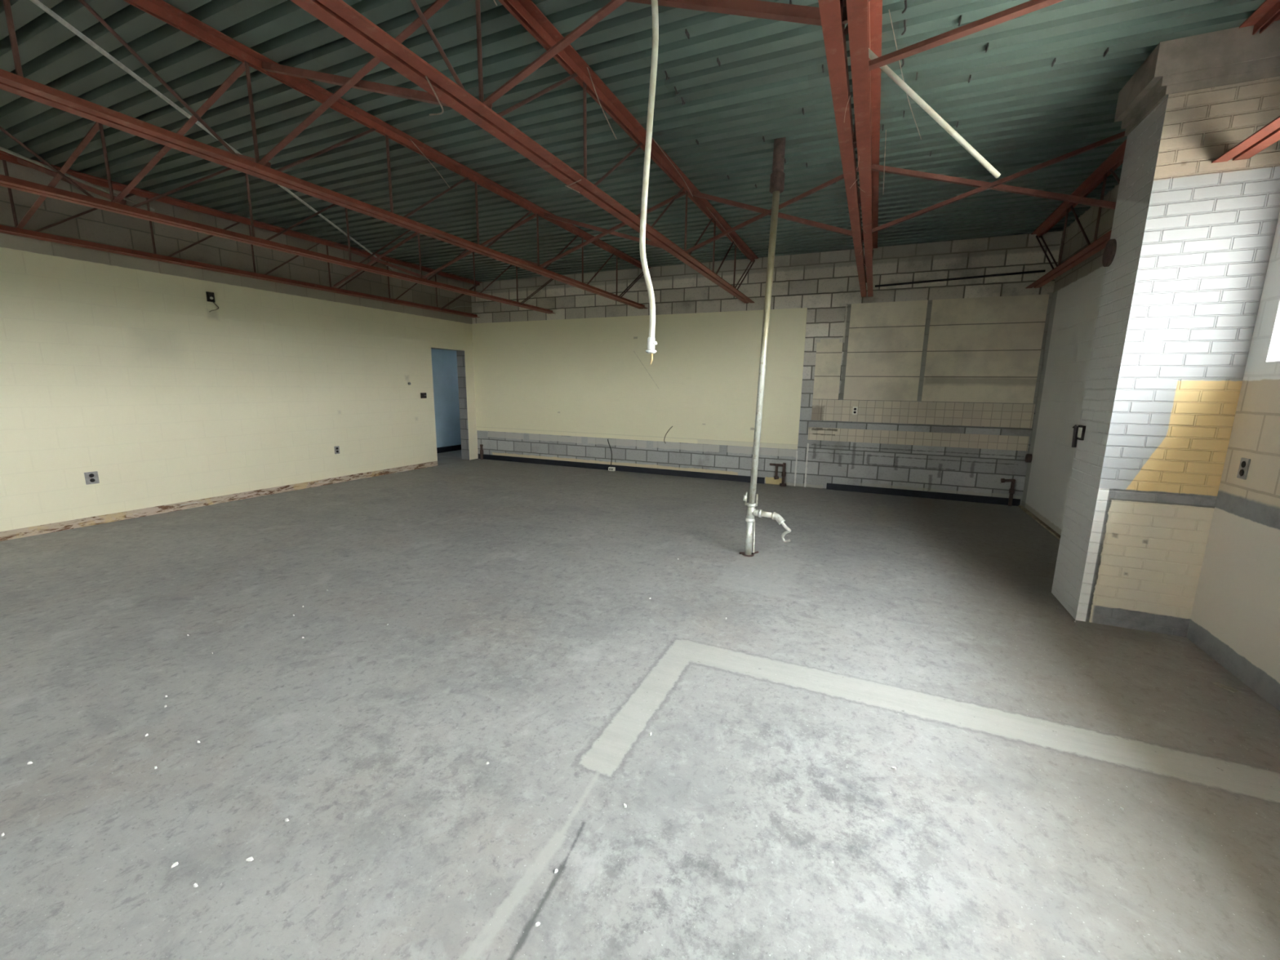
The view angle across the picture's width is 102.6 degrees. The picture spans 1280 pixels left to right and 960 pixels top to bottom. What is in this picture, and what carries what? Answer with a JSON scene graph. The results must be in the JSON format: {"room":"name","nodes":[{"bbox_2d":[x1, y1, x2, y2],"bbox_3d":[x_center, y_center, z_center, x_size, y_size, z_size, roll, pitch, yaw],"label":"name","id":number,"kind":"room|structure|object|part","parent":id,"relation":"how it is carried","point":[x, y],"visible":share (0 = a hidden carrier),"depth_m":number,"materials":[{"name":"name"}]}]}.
{"room":"empty unfinished room","nodes":[
{"label":"empty unfinished room","id":0,"kind":"room"},
{"bbox_2d":[0,160,478,531],"bbox_3d":[-5.836,-1.215,4.837,0.200,3.520,12.370,5,11,24],"label":"wall","id":1,"kind":"structure","parent":0,"point":[119,367],"depth_m":5.94,"materials":[{"name":"beige paint"}]},
{"bbox_2d":[84,471,99,484],"bbox_3d":[-5.641,-0.021,5.275,0.010,0.125,0.100,5,11,24],"label":"wall outlet","id":2,"kind":"object","parent":1,"relation":"attached to","point":[91,477],"visible":1,"depth_m":5.27,"materials":[{"name":"metal"}]},
{"bbox_2d":[205,291,218,312],"bbox_3d":[-5.071,-2.106,6.083,0.039,0.233,0.102,5,11,24],"label":"junction box","id":3,"kind":"object","parent":1,"relation":"attached to","point":[210,295],"visible":1,"depth_m":6.07,"materials":[{"name":"metal"}]},
{"bbox_2d":[0,461,437,541],"bbox_3d":[-5.991,0.547,4.613,0.011,0.088,10.885,5,11,24],"label":"baseboard","id":4,"kind":"structure","parent":1,"relation":"attached to","point":[77,523],"depth_m":6.00,"materials":[{"name":"beige wood"}]},
{"bbox_2d":[333,445,339,453],"bbox_3d":[-4.539,-0.449,7.680,0.010,0.115,0.075,5,11,24],"label":"wall outlet","id":5,"kind":"object","parent":1,"relation":"attached to","point":[336,448],"visible":1,"depth_m":7.68,"materials":[{"name":"metal"}]},
{"bbox_2d":[420,392,426,398],"bbox_3d":[-3.823,-1.494,9.062,0.024,0.095,0.115,5,11,24],"label":"switch box","id":6,"kind":"object","parent":1,"relation":"attached to","point":[423,395],"visible":1,"depth_m":9.05,"materials":[{"name":"metal"}]},
{"bbox_2d":[431,348,461,453],"bbox_3d":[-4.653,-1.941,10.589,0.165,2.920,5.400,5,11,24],"label":"door","id":7,"kind":"structure","parent":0,"point":[444,362],"depth_m":11.32,"materials":[{"name":"blue paint"}]},
{"bbox_2d":[0,0,1265,282],"bbox_3d":[-1.514,-2.536,2.703,9.470,0.160,12.192,5,11,24],"label":"ceiling","id":8,"kind":"structure","parent":0,"point":[1020,112],"depth_m":3.68,"materials":[{"name":"metal"}]},
{"bbox_2d":[0,150,480,317],"bbox_3d":[-5.527,-2.498,4.470,0.148,0.653,11.930,5,11,24],"label":"joist","id":9,"kind":"object","parent":8,"relation":"attached to","point":[5,157],"visible":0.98,"depth_m":5.79,"materials":[{"name":"red metal"}]},
{"bbox_3d":[-5.516,-2.500,4.493,0.019,0.630,0.019,1,10,2],"label":"web post","id":10,"kind":"part","parent":9,"relation":"part of","materials":[{"name":"metal"}]},
{"bbox_2d":[16,122,103,228],"bbox_3d":[-4.737,-2.453,4.157,1.697,0.589,0.036,5,11,24],"label":"brace","id":11,"kind":"object","parent":9,"relation":"attached to","point":[94,130],"visible":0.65,"depth_m":4.08,"materials":[{"name":"metal"}]},
{"bbox_2d":[0,146,155,211],"bbox_3d":[-5.085,-2.628,4.025,0.036,0.024,3.013,0,10,-5],"label":"brace","id":12,"kind":"object","parent":9,"relation":"attached to","point":[2,148],"visible":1,"depth_m":4.61,"materials":[{"name":"red metal"}]},
{"bbox_3d":[-5.117,-2.653,5.365,0.019,0.630,0.019,1,10,2],"label":"web post","id":13,"kind":"part","parent":9,"relation":"part of","materials":[{"name":"metal"}]},
{"bbox_2d":[30,0,393,270],"bbox_3d":[-3.340,-2.740,4.774,0.025,0.024,7.087,-1,10,-10],"label":"conduit","id":14,"kind":"object","parent":9,"relation":"attached to","point":[37,2],"visible":0.81,"depth_m":3.10,"materials":[{"name":"metal"}]},
{"bbox_3d":[-4.717,-2.807,6.238,0.019,0.630,0.019,-9,14,-42],"label":"web post","id":15,"kind":"part","parent":9,"relation":"part of","materials":[{"name":"metal"}]},
{"bbox_3d":[-4.318,-2.960,7.111,0.019,0.630,0.019,1,10,2],"label":"web post","id":16,"kind":"part","parent":9,"relation":"part of","materials":[{"name":"metal"}]},
{"bbox_2d":[332,231,417,287],"bbox_3d":[-3.528,-2.917,6.797,1.697,0.589,0.036,5,11,24],"label":"brace","id":17,"kind":"object","parent":9,"relation":"attached to","point":[415,233],"visible":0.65,"depth_m":6.74,"materials":[{"name":"metal"}]},
{"bbox_3d":[-3.918,-3.114,7.983,0.019,0.630,0.019,1,10,2],"label":"web post","id":18,"kind":"part","parent":9,"relation":"part of","materials":[{"name":"metal"}]},
{"bbox_3d":[-3.518,-3.267,8.856,0.019,0.630,0.019,1,10,2],"label":"web post","id":19,"kind":"part","parent":9,"relation":"part of","materials":[{"name":"metal"}]},
{"bbox_2d":[449,305,491,309],"bbox_3d":[-3.086,-3.140,9.337,0.752,0.137,0.052,-5,12,-29],"label":"conduit","id":20,"kind":"object","parent":9,"relation":"attached to","point":[483,305],"visible":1,"depth_m":9.29,"materials":[{"name":"metal"}]},
{"bbox_2d":[0,123,555,313],"bbox_3d":[-3.968,-2.351,3.782,0.148,0.653,11.930,5,11,24],"label":"joist","id":21,"kind":"object","parent":8,"relation":"attached to","point":[89,200],"visible":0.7,"depth_m":4.47,"materials":[{"name":"red metal"}]},
{"bbox_2d":[17,158,130,206],"bbox_3d":[-4.693,-2.465,4.225,1.697,0.589,0.036,5,11,24],"label":"brace","id":22,"kind":"object","parent":21,"relation":"attached to","point":[87,188],"visible":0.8,"depth_m":4.17,"materials":[{"name":"metal"}]},
{"bbox_3d":[-3.958,-2.353,3.805,0.019,0.630,0.019,1,10,2],"label":"web post","id":23,"kind":"part","parent":21,"relation":"part of","materials":[{"name":"metal"}]},
{"bbox_2d":[112,62,245,203],"bbox_3d":[-3.146,-2.304,3.455,1.767,0.589,0.036,5,11,24],"label":"brace","id":24,"kind":"object","parent":21,"relation":"attached to","point":[240,69],"visible":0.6,"depth_m":3.37,"materials":[{"name":"metal"}]},
{"bbox_3d":[-3.558,-2.507,4.677,0.019,0.630,0.019,1,10,2],"label":"web post","id":25,"kind":"part","parent":21,"relation":"part of","materials":[{"name":"metal"}]},
{"bbox_3d":[-3.159,-2.660,5.550,0.019,0.630,0.019,-9,14,-42],"label":"web post","id":26,"kind":"part","parent":21,"relation":"part of","materials":[{"name":"metal"}]},
{"bbox_2d":[334,244,427,279],"bbox_3d":[-3.485,-2.929,6.865,1.697,0.589,0.036,5,11,24],"label":"brace","id":27,"kind":"object","parent":21,"relation":"attached to","point":[335,245],"visible":0.9,"depth_m":6.82,"materials":[{"name":"metal"}]},
{"bbox_3d":[-2.759,-2.813,6.423,0.019,0.630,0.019,1,10,2],"label":"web post","id":28,"kind":"part","parent":21,"relation":"part of","materials":[{"name":"metal"}]},
{"bbox_3d":[-2.359,-2.967,7.295,0.019,0.630,0.019,1,10,2],"label":"web post","id":29,"kind":"part","parent":21,"relation":"part of","materials":[{"name":"metal"}]},
{"bbox_2d":[422,213,536,279],"bbox_3d":[-1.938,-2.768,6.095,1.767,0.589,0.036,5,11,24],"label":"brace","id":30,"kind":"object","parent":21,"relation":"attached to","point":[534,215],"visible":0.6,"depth_m":6.12,"materials":[{"name":"metal"}]},
{"bbox_3d":[-1.960,-3.120,8.168,0.019,0.630,0.019,-9,14,-42],"label":"web post","id":31,"kind":"part","parent":21,"relation":"part of","materials":[{"name":"metal"}]},
{"bbox_2d":[0,0,650,309],"bbox_3d":[-2.346,-2.198,3.066,0.148,0.653,11.930,5,11,24],"label":"joist","id":32,"kind":"object","parent":8,"relation":"attached to","point":[16,84],"visible":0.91,"depth_m":3.19,"materials":[{"name":"red metal"}]},
{"bbox_3d":[-2.735,-2.047,2.216,0.019,0.630,0.019,1,10,2],"label":"web post","id":33,"kind":"part","parent":32,"relation":"part of","materials":[{"name":"metal"}]},
{"bbox_2d":[214,146,271,167],"bbox_3d":[-3.103,-2.315,3.523,1.767,0.589,0.036,5,11,24],"label":"brace","id":34,"kind":"object","parent":32,"relation":"attached to","point":[268,164],"visible":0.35,"depth_m":3.27,"materials":[{"name":"metal"}]},
{"bbox_3d":[-2.335,-2.201,3.088,0.019,0.630,0.019,1,10,2],"label":"web post","id":35,"kind":"part","parent":32,"relation":"part of","materials":[{"name":"metal"}]},
{"bbox_2d":[257,0,449,165],"bbox_3d":[-1.542,-2.153,2.747,1.727,0.589,0.036,5,11,24],"label":"brace","id":36,"kind":"object","parent":32,"relation":"attached to","point":[433,8],"visible":1,"depth_m":2.77,"materials":[{"name":"metal"}]},
{"bbox_3d":[-1.936,-2.354,3.961,0.019,0.630,0.019,1,10,2],"label":"web post","id":37,"kind":"part","parent":32,"relation":"part of","materials":[{"name":"metal"}]},
{"bbox_2d":[409,138,449,187],"bbox_3d":[-1.717,-2.585,4.186,0.008,0.284,0.339,10,14,41],"label":"wire","id":38,"kind":"object","parent":32,"relation":"hanging from","point":[410,139],"visible":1,"depth_m":4.18,"materials":[{"name":"grey metal"}]},
{"bbox_3d":[-1.536,-2.507,4.834,0.019,0.630,0.019,-9,14,-42],"label":"web post","id":39,"kind":"part","parent":32,"relation":"part of","materials":[{"name":"metal"}]},
{"bbox_2d":[505,253,541,266],"bbox_3d":[-1.894,-2.779,6.163,1.767,0.589,0.036,5,11,24],"label":"brace","id":40,"kind":"object","parent":32,"relation":"attached to","point":[530,262],"visible":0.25,"depth_m":5.91,"materials":[{"name":"metal"}]},
{"bbox_3d":[-1.137,-2.661,5.707,0.019,0.630,0.019,-9,14,-42],"label":"web post","id":41,"kind":"part","parent":32,"relation":"part of","materials":[{"name":"metal"}]},
{"bbox_3d":[-0.737,-2.814,6.579,0.019,0.630,0.019,-9,14,-42],"label":"web post","id":42,"kind":"part","parent":32,"relation":"part of","materials":[{"name":"metal"}]},
{"bbox_2d":[540,191,685,267],"bbox_3d":[-0.334,-2.616,5.387,1.727,0.589,0.036,5,11,24],"label":"brace","id":43,"kind":"object","parent":32,"relation":"attached to","point":[682,193],"visible":0.8,"depth_m":5.42,"materials":[{"name":"metal"}]},
{"bbox_3d":[-0.337,-2.968,7.452,0.019,0.630,0.019,1,10,2],"label":"web post","id":44,"kind":"part","parent":32,"relation":"part of","materials":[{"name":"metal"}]},
{"bbox_2d":[289,0,758,303],"bbox_3d":[-0.760,-2.049,2.366,0.148,0.653,11.930,5,11,24],"label":"joist","id":45,"kind":"object","parent":8,"relation":"attached to","point":[339,15],"visible":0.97,"depth_m":2.79,"materials":[{"name":"red metal"}]},
{"bbox_2d":[261,61,492,109],"bbox_3d":[-1.499,-2.164,2.815,1.727,0.589,0.036,5,11,24],"label":"brace","id":46,"kind":"object","parent":45,"relation":"attached to","point":[415,95],"visible":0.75,"depth_m":2.82,"materials":[{"name":"metal"}]},
{"bbox_2d":[425,75,443,115],"bbox_3d":[-0.909,-1.689,2.276,0.065,0.020,0.322,-3,11,-19],"label":"wire","id":47,"kind":"object","parent":45,"relation":"hanging from","point":[428,82],"visible":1,"depth_m":2.28,"materials":[{"name":"grey metal"}]},
{"bbox_3d":[-0.749,-2.051,2.389,0.019,0.630,0.019,1,10,2],"label":"web post","id":48,"kind":"part","parent":45,"relation":"part of","materials":[{"name":"metal"}]},
{"bbox_2d":[482,0,626,106],"bbox_3d":[-0.014,-2.009,2.072,1.603,0.589,0.036,5,11,24],"label":"brace","id":49,"kind":"object","parent":45,"relation":"attached to","point":[612,5],"visible":1,"depth_m":2.26,"materials":[{"name":"metal"}]},
{"bbox_2d":[564,179,581,192],"bbox_3d":[-0.421,-1.841,3.214,0.094,0.045,0.130,-2,11,-12],"label":"wire","id":50,"kind":"object","parent":45,"relation":"hanging from","point":[580,180],"visible":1,"depth_m":3.19,"materials":[{"name":"grey metal"}]},
{"bbox_3d":[-0.350,-2.205,3.261,0.019,0.630,0.019,1,10,2],"label":"web post","id":51,"kind":"part","parent":45,"relation":"part of","materials":[{"name":"metal"}]},
{"bbox_2d":[586,66,617,139],"bbox_3d":[-0.242,-2.357,3.213,0.238,0.344,0.018,-8,13,-40],"label":"wire","id":52,"kind":"object","parent":45,"relation":"hanging from","point":[587,67],"visible":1,"depth_m":3.21,"materials":[{"name":"grey metal"}]},
{"bbox_2d":[543,213,687,252],"bbox_3d":[-0.290,-2.628,5.455,1.727,0.589,0.036,5,11,24],"label":"brace","id":53,"kind":"object","parent":45,"relation":"attached to","point":[546,215],"visible":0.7,"depth_m":5.51,"materials":[{"name":"metal"}]},
{"bbox_2d":[653,139,693,196],"bbox_3d":[0.292,-2.640,4.359,0.008,0.185,0.804,6,12,29],"label":"wire","id":54,"kind":"object","parent":45,"relation":"hanging from","point":[654,140],"visible":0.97,"depth_m":4.35,"materials":[{"name":"metal"}]},
{"bbox_3d":[0.449,-2.511,5.006,0.019,0.630,0.019,1,10,2],"label":"web post","id":55,"kind":"part","parent":45,"relation":"part of","materials":[{"name":"metal"}]},
{"bbox_3d":[0.849,-2.665,5.879,0.019,0.630,0.019,-9,14,-42],"label":"web post","id":56,"kind":"part","parent":45,"relation":"part of","materials":[{"name":"metal"}]},
{"bbox_2d":[706,207,741,251],"bbox_3d":[0.925,-2.737,5.610,0.566,0.345,0.009,-7,13,-38],"label":"wire","id":57,"kind":"object","parent":45,"relation":"hanging from","point":[707,207],"visible":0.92,"depth_m":5.59,"materials":[{"name":"metal"}]},
{"bbox_3d":[1.249,-2.818,6.752,0.019,0.630,0.019,1,10,2],"label":"web post","id":58,"kind":"part","parent":45,"relation":"part of","materials":[{"name":"metal"}]},
{"bbox_2d":[687,166,858,253],"bbox_3d":[1.195,-2.473,4.712,1.603,0.589,0.036,5,11,24],"label":"brace","id":59,"kind":"object","parent":45,"relation":"attached to","point":[840,177],"visible":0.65,"depth_m":4.74,"materials":[{"name":"metal"}]},
{"bbox_2d":[639,0,658,364],"bbox_3d":[0.043,-1.369,1.967,0.084,1.811,0.046,5,11,24],"label":"conduit","id":60,"kind":"object","parent":8,"relation":"hanging from","point":[651,343],"visible":1,"depth_m":2.00,"materials":[{"name":"white paint"}]},
{"bbox_2d":[664,71,670,79],"bbox_3d":[0.167,-2.520,3.179,0.020,0.057,0.075,4,11,19],"label":"hook","id":61,"kind":"object","parent":8,"relation":"attached to","point":[665,72],"visible":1,"depth_m":3.17,"materials":[{"name":"metal"}]},
{"bbox_2d":[684,28,689,39],"bbox_3d":[0.259,-2.438,2.802,0.007,0.022,0.056,5,11,24],"label":"tab","id":62,"kind":"object","parent":8,"relation":"attached to","point":[686,33],"visible":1,"depth_m":2.79,"materials":[{"name":"metal"}]},
{"bbox_2d":[716,57,720,66],"bbox_3d":[0.467,-2.478,3.039,0.007,0.022,0.056,5,11,24],"label":"tab","id":63,"kind":"object","parent":8,"relation":"attached to","point":[717,59],"visible":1,"depth_m":3.03,"materials":[{"name":"metal"}]},
{"bbox_2d":[817,0,882,297],"bbox_3d":[0.712,-1.910,1.716,0.148,0.653,11.930,5,11,24],"label":"joist","id":64,"kind":"object","parent":8,"relation":"attached to","point":[864,19],"visible":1,"depth_m":2.61,"materials":[{"name":"red metal"}]},
{"bbox_2d":[626,0,844,26],"bbox_3d":[0.031,-2.020,2.140,1.603,0.589,0.036,5,11,24],"label":"brace","id":65,"kind":"object","parent":64,"relation":"attached to","point":[750,8],"visible":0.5,"depth_m":1.98,"materials":[{"name":"metal"}]},
{"bbox_2d":[692,191,852,236],"bbox_3d":[1.239,-2.484,4.780,1.603,0.589,0.036,5,11,24],"label":"brace","id":66,"kind":"object","parent":64,"relation":"attached to","point":[749,207],"visible":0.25,"depth_m":4.74,"materials":[{"name":"metal"}]},
{"bbox_3d":[0.723,-1.913,1.739,0.019,0.630,0.019,1,10,2],"label":"web post","id":67,"kind":"part","parent":64,"relation":"part of","materials":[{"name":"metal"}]},
{"bbox_3d":[1.122,-2.066,2.611,0.019,0.630,0.019,-9,14,-42],"label":"web post","id":68,"kind":"part","parent":64,"relation":"part of","materials":[{"name":"metal"}]},
{"bbox_3d":[1.522,-2.220,3.484,0.019,0.630,0.019,-9,14,-42],"label":"web post","id":69,"kind":"part","parent":64,"relation":"part of","materials":[{"name":"metal"}]},
{"bbox_2d":[868,48,1000,178],"bbox_3d":[1.282,-1.627,2.263,0.740,0.504,0.022,0,10,-6],"label":"rod","id":70,"kind":"object","parent":64,"relation":"attached to","point":[872,55],"visible":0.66,"depth_m":2.26,"materials":[{"name":"white metal"}]},
{"bbox_2d":[868,0,1064,71],"bbox_3d":[1.629,-1.604,1.547,1.805,0.046,0.036,9,13,39],"label":"brace","id":71,"kind":"object","parent":64,"relation":"attached to","point":[1031,6],"visible":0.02,"depth_m":1.90,"materials":[{"name":"metal"}]},
{"bbox_2d":[871,131,1124,233],"bbox_3d":[2.782,-2.323,4.012,1.851,0.590,0.036,5,11,24],"label":"brace","id":72,"kind":"object","parent":64,"relation":"attached to","point":[1113,138],"visible":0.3,"depth_m":3.99,"materials":[{"name":"metal"}]},
{"bbox_2d":[882,129,886,195],"bbox_3d":[1.855,-2.405,3.885,0.008,0.431,0.068,10,14,42],"label":"wire","id":73,"kind":"object","parent":8,"relation":"hanging from","point":[886,130],"visible":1,"depth_m":3.88,"materials":[{"name":"grey metal"}]},
{"bbox_2d":[901,19,906,35],"bbox_3d":[1.416,-2.424,2.747,0.020,0.057,0.075,4,11,19],"label":"hook","id":74,"kind":"object","parent":8,"relation":"attached to","point":[904,20],"visible":0.92,"depth_m":2.73,"materials":[{"name":"metal"}]},
{"bbox_2d":[902,0,906,13],"bbox_3d":[1.337,-2.396,2.587,0.020,0.057,0.075,4,11,19],"label":"hook","id":75,"kind":"object","parent":8,"relation":"attached to","point":[905,1],"visible":1,"depth_m":2.57,"materials":[{"name":"metal"}]},
{"bbox_2d":[888,8,921,139],"bbox_3d":[1.505,-2.255,2.897,0.008,0.384,0.691,10,14,43],"label":"wire","id":76,"kind":"object","parent":8,"relation":"hanging from","point":[889,9],"visible":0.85,"depth_m":2.84,"materials":[{"name":"metal"}]},
{"bbox_2d":[1103,47,1108,57],"bbox_3d":[2.639,-2.423,2.903,0.007,0.022,0.056,5,11,24],"label":"tab","id":77,"kind":"object","parent":8,"relation":"attached to","point":[1107,49],"visible":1,"depth_m":2.90,"materials":[{"name":"metal"}]},
{"bbox_2d":[1025,0,1279,288],"bbox_3d":[2.412,-1.750,0.966,0.148,0.653,11.930,5,11,24],"label":"joist","id":78,"kind":"object","parent":8,"relation":"attached to","point":[1268,12],"visible":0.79,"depth_m":4.33,"materials":[{"name":"red metal"}]},
{"bbox_2d":[871,164,1115,209],"bbox_3d":[2.825,-2.335,4.080,1.851,0.590,0.036,5,11,24],"label":"brace","id":79,"kind":"object","parent":78,"relation":"attached to","point":[1020,190],"visible":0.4,"depth_m":4.05,"materials":[{"name":"metal"}]},
{"bbox_3d":[4.421,-2.520,5.352,0.019,0.630,0.019,-9,14,-42],"label":"web post","id":80,"kind":"part","parent":78,"relation":"part of","materials":[{"name":"metal"}]},
{"bbox_3d":[4.021,-2.366,4.479,0.019,0.630,0.019,-9,14,-42],"label":"web post","id":81,"kind":"part","parent":78,"relation":"part of","materials":[{"name":"metal"}]},
{"bbox_2d":[0,449,1279,959],"bbox_3d":[-1.705,0.737,4.558,10.850,0.150,14.650,5,11,24],"label":"floor","id":82,"kind":"structure","parent":0,"point":[766,815],"depth_m":2.20,"materials":[{"name":"concrete"}]},
{"bbox_2d":[171,862,177,867],"bbox_3d":[-1.451,1.200,1.598,0.009,0.008,0.018,7,12,31],"label":"chip","id":83,"kind":"object","parent":82,"relation":"on","point":[175,864],"visible":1,"depth_m":1.60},
{"bbox_2d":[245,856,253,861],"bbox_3d":[-1.235,1.198,1.621,0.023,0.008,0.011,-1,11,-12],"label":"chip","id":84,"kind":"object","parent":82,"relation":"on","point":[250,859],"visible":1,"depth_m":1.62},
{"bbox_2d":[480,444,483,459],"bbox_3d":[-3.194,-0.565,10.341,0.070,0.300,0.070,5,11,24],"label":"pipe","id":85,"kind":"object","parent":82,"relation":"on","point":[481,445],"visible":1,"depth_m":10.31,"materials":[{"name":"grey metal"}]},
{"bbox_2d":[607,439,615,471],"bbox_3d":[-0.525,-0.444,9.147,0.163,0.562,0.079,5,11,24],"label":"floor outlet","id":86,"kind":"object","parent":82,"relation":"on","point":[610,468],"visible":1,"depth_m":9.15,"materials":[{"name":"beige plastic"}]},
{"bbox_2d":[739,137,791,556],"bbox_3d":[1.136,-0.985,4.279,0.451,3.415,0.116,7,12,30],"label":"standpipe","id":87,"kind":"object","parent":82,"relation":"on","point":[777,176],"visible":1,"depth_m":4.30,"materials":[{"name":"white metal"}]},
{"bbox_2d":[769,462,786,486],"bbox_3d":[2.151,-0.093,7.987,0.269,0.360,0.097,5,11,24],"label":"pipe","id":88,"kind":"object","parent":82,"relation":"on","point":[784,464],"visible":1,"depth_m":7.95,"materials":[{"name":"metal"}]},
{"bbox_2d":[1000,478,1015,506],"bbox_3d":[4.857,0.161,6.788,0.169,0.362,0.059,4,11,20],"label":"pipe","id":89,"kind":"object","parent":82,"relation":"on","point":[1011,491],"visible":1,"depth_m":6.76,"materials":[{"name":"brown metal"}]},
{"bbox_2d":[1051,19,1279,637],"bbox_3d":[3.248,-0.761,3.256,0.630,3.398,0.562,5,11,24],"label":"wall","id":90,"kind":"structure","parent":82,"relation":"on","point":[1185,260],"depth_m":3.02,"materials":[{"name":"white brick"}]},
{"bbox_2d":[1071,424,1085,447],"bbox_3d":[3.087,-0.307,3.620,0.041,0.162,0.141,5,11,24],"label":"switch box","id":91,"kind":"object","parent":90,"relation":"attached to","point":[1078,433],"visible":1,"depth_m":3.63,"materials":[{"name":"metal"}]},
{"bbox_3d":[3.109,-0.315,3.668,0.041,0.162,0.029,9,13,38],"label":"lever","id":92,"kind":"part","parent":91,"relation":"part of","materials":[{"name":"metal"}]},
{"bbox_3d":[3.085,-0.332,3.594,0.006,0.070,0.065,5,11,24],"label":"plate","id":93,"kind":"part","parent":91,"relation":"part of","materials":[{"name":"beige plastic"}]},
{"bbox_2d":[1212,681,1239,693],"bbox_3d":[3.027,1.071,2.650,0.040,0.006,0.085,-2,11,-14],"label":"scrap","id":94,"kind":"object","parent":82,"relation":"on","point":[1217,683],"visible":1,"depth_m":2.65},
{"bbox_2d":[471,231,1062,505],"bbox_3d":[0.932,-1.772,8.408,9.570,3.520,0.216,5,11,24],"label":"wall","id":95,"kind":"structure","parent":0,"point":[942,378],"depth_m":7.69,"materials":[{"name":"beige paint"}]},
{"bbox_2d":[477,453,764,484],"bbox_3d":[-0.661,-0.239,9.300,5.790,0.100,0.019,5,11,24],"label":"baseboard","id":96,"kind":"structure","parent":95,"relation":"attached to","point":[532,460],"depth_m":9.07,"materials":[{"name":"black plastic"}]},
{"bbox_3d":[-0.429,-1.759,8.930,6.269,2.080,0.022,5,11,24],"label":"plaster panel","id":97,"kind":"part","parent":95,"relation":"part of","materials":[{"name":"beige paint"}]},
{"bbox_3d":[2.747,-1.615,7.500,0.355,0.865,0.024,5,11,24],"label":"plaster panel","id":98,"kind":"part","parent":95,"relation":"part of","materials":[{"name":"white paint"}]},
{"bbox_2d":[852,406,857,414],"bbox_3d":[3.112,-1.003,7.421,0.070,0.115,0.010,5,11,24],"label":"wall outlet","id":99,"kind":"object","parent":95,"relation":"attached to","point":[855,409],"visible":1,"depth_m":7.42,"materials":[{"name":"beige plastic"}]},
{"bbox_3d":[3.408,-1.786,7.166,0.950,1.340,0.026,5,11,24],"label":"plaster panel","id":100,"kind":"part","parent":95,"relation":"part of","materials":[{"name":"beige paint"}]},
{"bbox_2d":[826,483,1020,506],"bbox_3d":[3.927,0.196,7.274,2.420,0.095,0.021,5,11,24],"label":"trim","id":101,"kind":"structure","parent":95,"relation":"attached to","point":[922,494],"depth_m":7.23,"materials":[{"name":"black plastic"}]},
{"bbox_2d":[875,269,1045,287],"bbox_3d":[4.104,-2.618,6.677,1.901,0.088,0.028,5,11,24],"label":"pipe","id":102,"kind":"object","parent":95,"relation":"attached to","point":[1044,270],"visible":1,"depth_m":6.63,"materials":[{"name":"metal"}]},
{"bbox_3d":[4.465,-1.687,6.699,1.260,1.340,0.026,5,11,24],"label":"plaster panel","id":103,"kind":"part","parent":95,"relation":"part of","materials":[{"name":"beige paint"}]},
{"bbox_2d":[1021,184,1279,711],"bbox_3d":[2.663,-0.396,0.978,0.200,3.520,12.170,5,11,24],"label":"wall","id":104,"kind":"structure","parent":0,"point":[1235,617],"depth_m":2.89,"materials":[{"name":"white paint"}]},
{"bbox_2d":[1025,453,1032,462],"bbox_3d":[4.982,-0.279,6.569,0.048,0.110,0.110,5,11,24],"label":"flange","id":105,"kind":"object","parent":104,"relation":"attached to","point":[1028,457],"visible":1,"depth_m":6.54,"materials":[{"name":"metal"}]},
{"bbox_2d":[1018,505,1060,540],"bbox_3d":[4.321,0.610,5.240,0.045,0.020,3.370,5,11,24],"label":"trim","id":106,"kind":"structure","parent":104,"relation":"attached to","point":[1048,528],"depth_m":5.87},
{"bbox_2d":[1236,457,1250,479],"bbox_3d":[3.336,-0.063,2.833,0.010,0.115,0.070,5,11,24],"label":"wall outlet","id":107,"kind":"object","parent":104,"relation":"attached to","point":[1244,464],"visible":1,"depth_m":2.83,"materials":[{"name":"metal"}]},
{"bbox_2d":[1239,469,1244,475],"bbox_3d":[3.334,-0.041,2.838,0.006,0.035,0.035,5,11,24],"label":"socket","id":108,"kind":"object","parent":107,"relation":"attached to","point":[1241,471],"depth_m":2.84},
{"bbox_2d":[1240,461,1245,467],"bbox_3d":[3.334,-0.086,2.830,0.006,0.035,0.035,5,11,24],"label":"socket","id":109,"kind":"object","parent":107,"relation":"attached to","point":[1242,463],"depth_m":2.83,"materials":[{"name":"black plastic"}]}
]}

